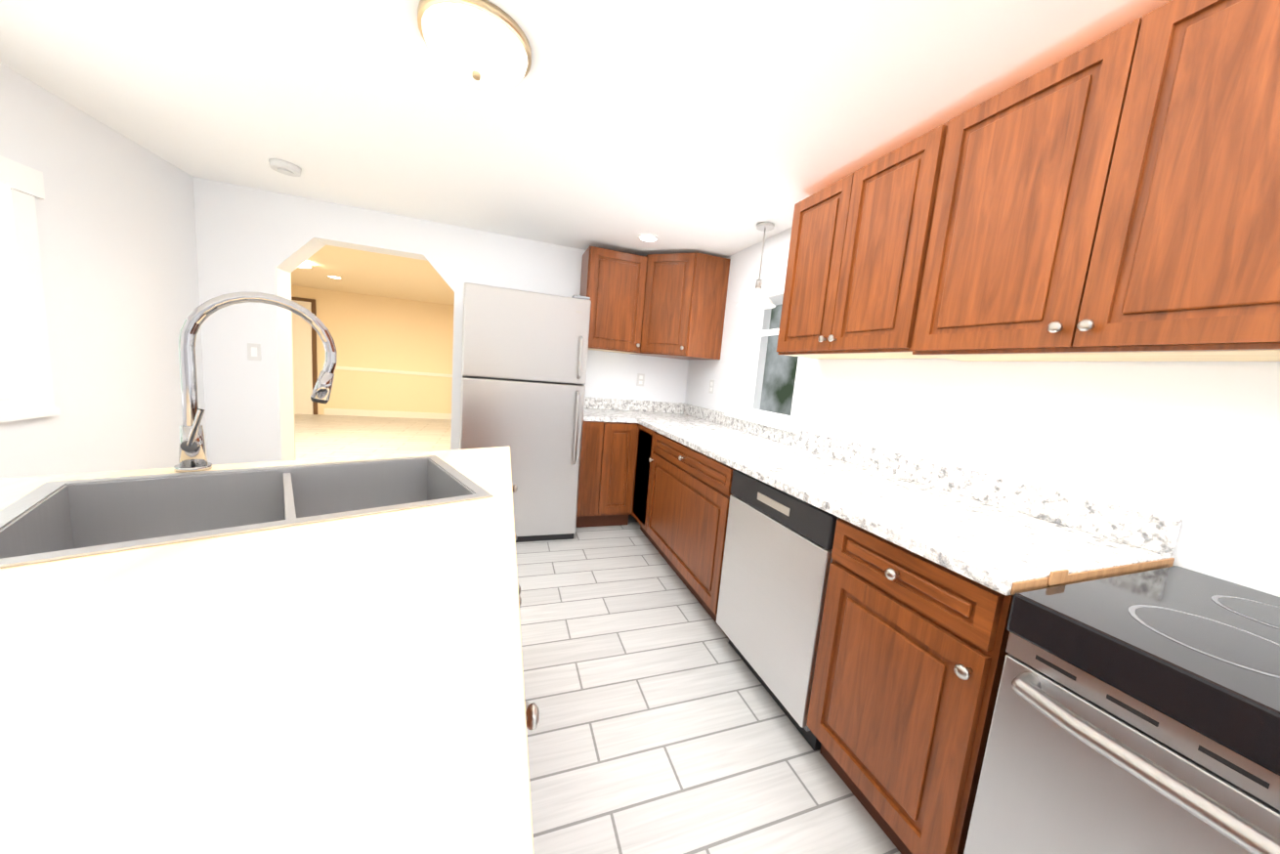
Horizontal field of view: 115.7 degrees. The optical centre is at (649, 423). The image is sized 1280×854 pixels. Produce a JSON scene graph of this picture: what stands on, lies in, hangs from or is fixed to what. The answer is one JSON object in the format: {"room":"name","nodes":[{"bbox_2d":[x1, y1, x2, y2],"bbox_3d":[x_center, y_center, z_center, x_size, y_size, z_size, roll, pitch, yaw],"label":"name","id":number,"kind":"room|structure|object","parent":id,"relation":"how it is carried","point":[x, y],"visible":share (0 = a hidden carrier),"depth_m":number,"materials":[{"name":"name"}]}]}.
{"room":"kitchen","nodes":[
{"label":"kitchen","id":0,"kind":"room"},
{"bbox_2d":[0,62,208,478],"bbox_3d":[-2.033,0.008,-0.356,0.200,2.280,6.560,2,8,-20],"label":"wall","id":1,"kind":"structure","parent":0,"point":[115,216],"depth_m":2.04,"materials":[{"name":"white paint"}]},
{"bbox_2d":[0,155,60,422],"bbox_3d":[-2.394,-0.435,0.949,0.085,1.050,1.800,2,8,-20],"label":"window","id":2,"kind":"structure","parent":1,"relation":"in","point":[25,368],"depth_m":1.70,"materials":[{"name":"white"}]},
{"bbox_2d":[290,245,454,449],"bbox_3d":[-2.908,-0.488,2.995,7.220,2.280,0.010,2,8,-20],"label":"wall","id":3,"kind":"structure","parent":0,"point":[373,331],"depth_m":3.23,"materials":[{"name":"beige paint"}]},
{"bbox_2d":[291,297,452,419],"bbox_3d":[-4.306,-1.134,7.987,6.070,2.080,0.050,2,8,-20],"label":"trim","id":4,"kind":"structure","parent":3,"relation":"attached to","point":[305,362],"depth_m":7.33,"materials":[{"name":"brown"}]},
{"bbox_2d":[192,176,688,465],"bbox_3d":[-1.371,-0.413,3.446,4.020,2.280,0.200,2,8,-20],"label":"wall","id":5,"kind":"structure","parent":0,"point":[251,239],"depth_m":2.88,"materials":[{"name":"white paint"}]},
{"bbox_2d":[247,342,261,360],"bbox_3d":[-2.767,-0.504,2.817,0.075,0.118,0.009,2,8,-20],"label":"light switch","id":6,"kind":"object","parent":5,"relation":"attached to","point":[253,352],"visible":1,"depth_m":2.81,"materials":[{"name":"white plastic"}]},
{"bbox_2d":[579,245,647,353],"bbox_3d":[-0.320,-1.022,3.418,0.488,0.790,0.375,2,8,-20],"label":"upper cabinet","id":7,"kind":"object","parent":5,"relation":"attached to","point":[613,284],"visible":1,"depth_m":3.28,"materials":[{"name":"brown wood"}]},
{"bbox_2d":[636,373,644,385],"bbox_3d":[-0.082,-0.417,3.796,0.075,0.118,0.008,2,8,-20],"label":"outlet","id":8,"kind":"object","parent":5,"relation":"attached to","point":[640,379],"visible":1,"depth_m":3.79,"materials":[{"name":"white plastic"}]},
{"bbox_2d":[0,0,1171,305],"bbox_3d":[-2.584,-1.568,2.228,7.220,0.100,12.200,2,8,-20],"label":"ceiling","id":9,"kind":"structure","parent":0,"point":[717,127],"depth_m":1.56,"materials":[{"name":"white paint"}]},
{"bbox_2d":[268,158,301,176],"bbox_3d":[-2.084,-1.463,2.306,0.140,0.042,0.140,2,8,-20],"label":"smoke detector","id":10,"kind":"object","parent":9,"relation":"attached to","point":[284,167],"visible":1,"depth_m":2.27,"materials":[{"name":"white plastic"}]},
{"bbox_2d":[417,0,531,89],"bbox_3d":[-0.547,-1.191,1.278,0.330,0.168,0.330,2,8,-20],"label":"dome ceiling light","id":11,"kind":"object","parent":9,"relation":"attached to","point":[484,44],"visible":0.98,"depth_m":1.20,"materials":[{"name":"white glass"}]},
{"bbox_2d":[637,233,659,242],"bbox_3d":[-0.010,-1.390,3.008,0.170,0.008,0.170,2,8,-20],"label":"recessed light","id":12,"kind":"object","parent":9,"relation":"in","point":[648,237],"visible":1,"depth_m":2.99,"materials":[{"name":"white"}]},
{"bbox_2d":[737,221,775,309],"bbox_3d":[0.723,-1.025,2.609,0.250,0.505,0.250,2,8,-20],"label":"pendant light","id":13,"kind":"object","parent":9,"relation":"hanging from","point":[759,300],"visible":1,"depth_m":2.59,"materials":[{"name":"silver metal"}]},
{"bbox_2d":[294,414,900,853],"bbox_3d":[-2.786,0.785,2.523,7.220,0.100,12.200,2,8,-20],"label":"floor","id":14,"kind":"structure","parent":0,"point":[665,725],"depth_m":1.51,"materials":[{"name":"tile"}]},
{"bbox_2d":[459,282,591,542],"bbox_3d":[-0.965,-0.069,3.066,0.804,1.763,0.799,2,8,-20],"label":"refrigerator","id":15,"kind":"object","parent":14,"relation":"on","point":[524,369],"visible":0.94,"depth_m":2.74,"materials":[{"name":"grey metal"}]},
{"bbox_2d":[512,483,540,730],"bbox_3d":[-0.821,0.737,0.290,1.414,0.884,2.680,2,8,-20],"label":"base cabinet","id":16,"kind":"object","parent":14,"relation":"on","point":[533,714],"visible":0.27,"depth_m":0.55,"materials":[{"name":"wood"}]},
{"bbox_2d":[0,446,534,853],"bbox_3d":[-0.809,0.283,0.222,1.415,0.030,2.738,2,8,-20],"label":"countertop","id":17,"kind":"structure","parent":16,"relation":"on","point":[352,685],"depth_m":0.42,"materials":[{"name":"white stone"}]},
{"bbox_2d":[0,455,492,567],"bbox_3d":[-0.896,0.263,1.002,0.800,0.208,0.520,-2,10,-43],"label":"sink","id":18,"kind":"object","parent":17,"relation":"in","point":[51,521],"visible":0.35,"depth_m":1.02,"materials":[{"name":"silver metal"}]},
{"bbox_2d":[173,291,337,472],"bbox_3d":[-1.104,-0.122,1.134,0.320,0.492,0.186,2,8,-20],"label":"faucet","id":19,"kind":"object","parent":17,"relation":"on","point":[192,456],"visible":1,"depth_m":1.06,"materials":[{"name":"silver metal"}]},
{"bbox_2d":[576,421,638,527],"bbox_3d":[-0.431,0.375,3.460,0.453,0.879,0.629,2,8,-20],"label":"base cabinet","id":20,"kind":"object","parent":14,"relation":"on","point":[607,471],"visible":0.85,"depth_m":3.17,"materials":[{"name":"brown wood"}]},
{"bbox_2d":[631,424,650,531],"bbox_3d":[0.267,0.474,3.145,0.684,0.880,0.442,2,8,-20],"label":"base cabinet","id":21,"kind":"object","parent":14,"relation":"on","point":[643,433],"depth_m":3.08,"materials":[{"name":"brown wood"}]},
{"bbox_2d":[583,396,1182,596],"bbox_3d":[0.339,0.069,2.331,1.136,0.134,3.156,2,8,-20],"label":"countertop","id":22,"kind":"structure","parent":21,"relation":"on","point":[1004,536],"depth_m":1.32,"materials":[{"name":"white stone"}]},
{"bbox_2d":[642,429,736,639],"bbox_3d":[0.488,0.571,2.528,0.684,0.880,1.077,2,8,-20],"label":"base cabinet","id":23,"kind":"object","parent":14,"relation":"on","point":[681,494],"depth_m":2.27,"materials":[{"name":"brown wood"}]},
{"bbox_2d":[716,469,838,750],"bbox_3d":[0.746,0.694,1.732,0.639,0.877,0.610,2,8,-20],"label":"dishwasher","id":24,"kind":"object","parent":14,"relation":"on","point":[777,555],"visible":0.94,"depth_m":1.53,"materials":[{"name":"grey metal"}]},
{"bbox_2d":[806,517,1013,853],"bbox_3d":[0.936,0.772,1.230,0.720,0.879,0.471,2,8,-20],"label":"base cabinet","id":25,"kind":"object","parent":14,"relation":"on","point":[912,653],"visible":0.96,"depth_m":1.04,"materials":[{"name":"brown wood"}]},
{"bbox_2d":[963,565,1279,853],"bbox_3d":[1.115,0.852,0.626,0.732,0.901,0.758,2,8,-20],"label":"range","id":26,"kind":"object","parent":14,"relation":"on","point":[1138,712],"visible":1,"depth_m":0.70,"materials":[{"name":"grey metal"}]},
{"bbox_2d":[684,227,1279,597],"bbox_3d":[1.552,0.151,0.954,0.200,2.280,6.560,2,8,-20],"label":"wall","id":27,"kind":"structure","parent":0,"point":[1194,447],"depth_m":1.23,"materials":[{"name":"white paint"}]},
{"bbox_2d":[632,252,730,359],"bbox_3d":[0.238,-0.993,3.487,0.614,0.810,0.628,2,8,-20],"label":"upper cabinet","id":28,"kind":"object","parent":27,"relation":"attached to","point":[684,305],"visible":1,"depth_m":3.27,"materials":[{"name":"brown wood"}]},
{"bbox_2d":[708,380,714,393],"bbox_3d":[0.537,-0.324,3.479,0.008,0.118,0.075,2,8,-20],"label":"outlet","id":29,"kind":"object","parent":27,"relation":"attached to","point":[711,386],"visible":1,"depth_m":3.47,"materials":[{"name":"white plastic"}]},
{"bbox_2d":[724,277,810,433],"bbox_3d":[0.841,-0.479,2.751,0.150,0.960,0.854,2,8,-20],"label":"window frame","id":30,"kind":"structure","parent":27,"relation":"in","point":[750,332],"depth_m":3.00,"materials":[{"name":"white wood"}]},
{"bbox_2d":[759,303,798,415],"bbox_3d":[1.044,-0.436,2.831,0.010,1.430,1.234,2,8,-20],"label":"window","id":31,"kind":"structure","parent":27,"relation":"in","point":[778,384],"depth_m":3.04,"materials":[{"name":"clear glass"}]},
{"bbox_2d":[776,121,948,359],"bbox_3d":[0.978,-0.713,1.845,0.330,0.790,0.786,2,8,-20],"label":"upper cabinet","id":32,"kind":"object","parent":27,"relation":"attached to","point":[859,243],"visible":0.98,"depth_m":1.69,"materials":[{"name":"brown wood"}]},
{"bbox_2d":[911,0,1279,361],"bbox_3d":[1.262,-0.583,1.053,0.330,0.802,0.912,2,8,-20],"label":"upper cabinet","id":33,"kind":"object","parent":27,"relation":"attached to","point":[1114,196],"visible":0.98,"depth_m":0.98,"materials":[{"name":"brown wood"}]}
]}

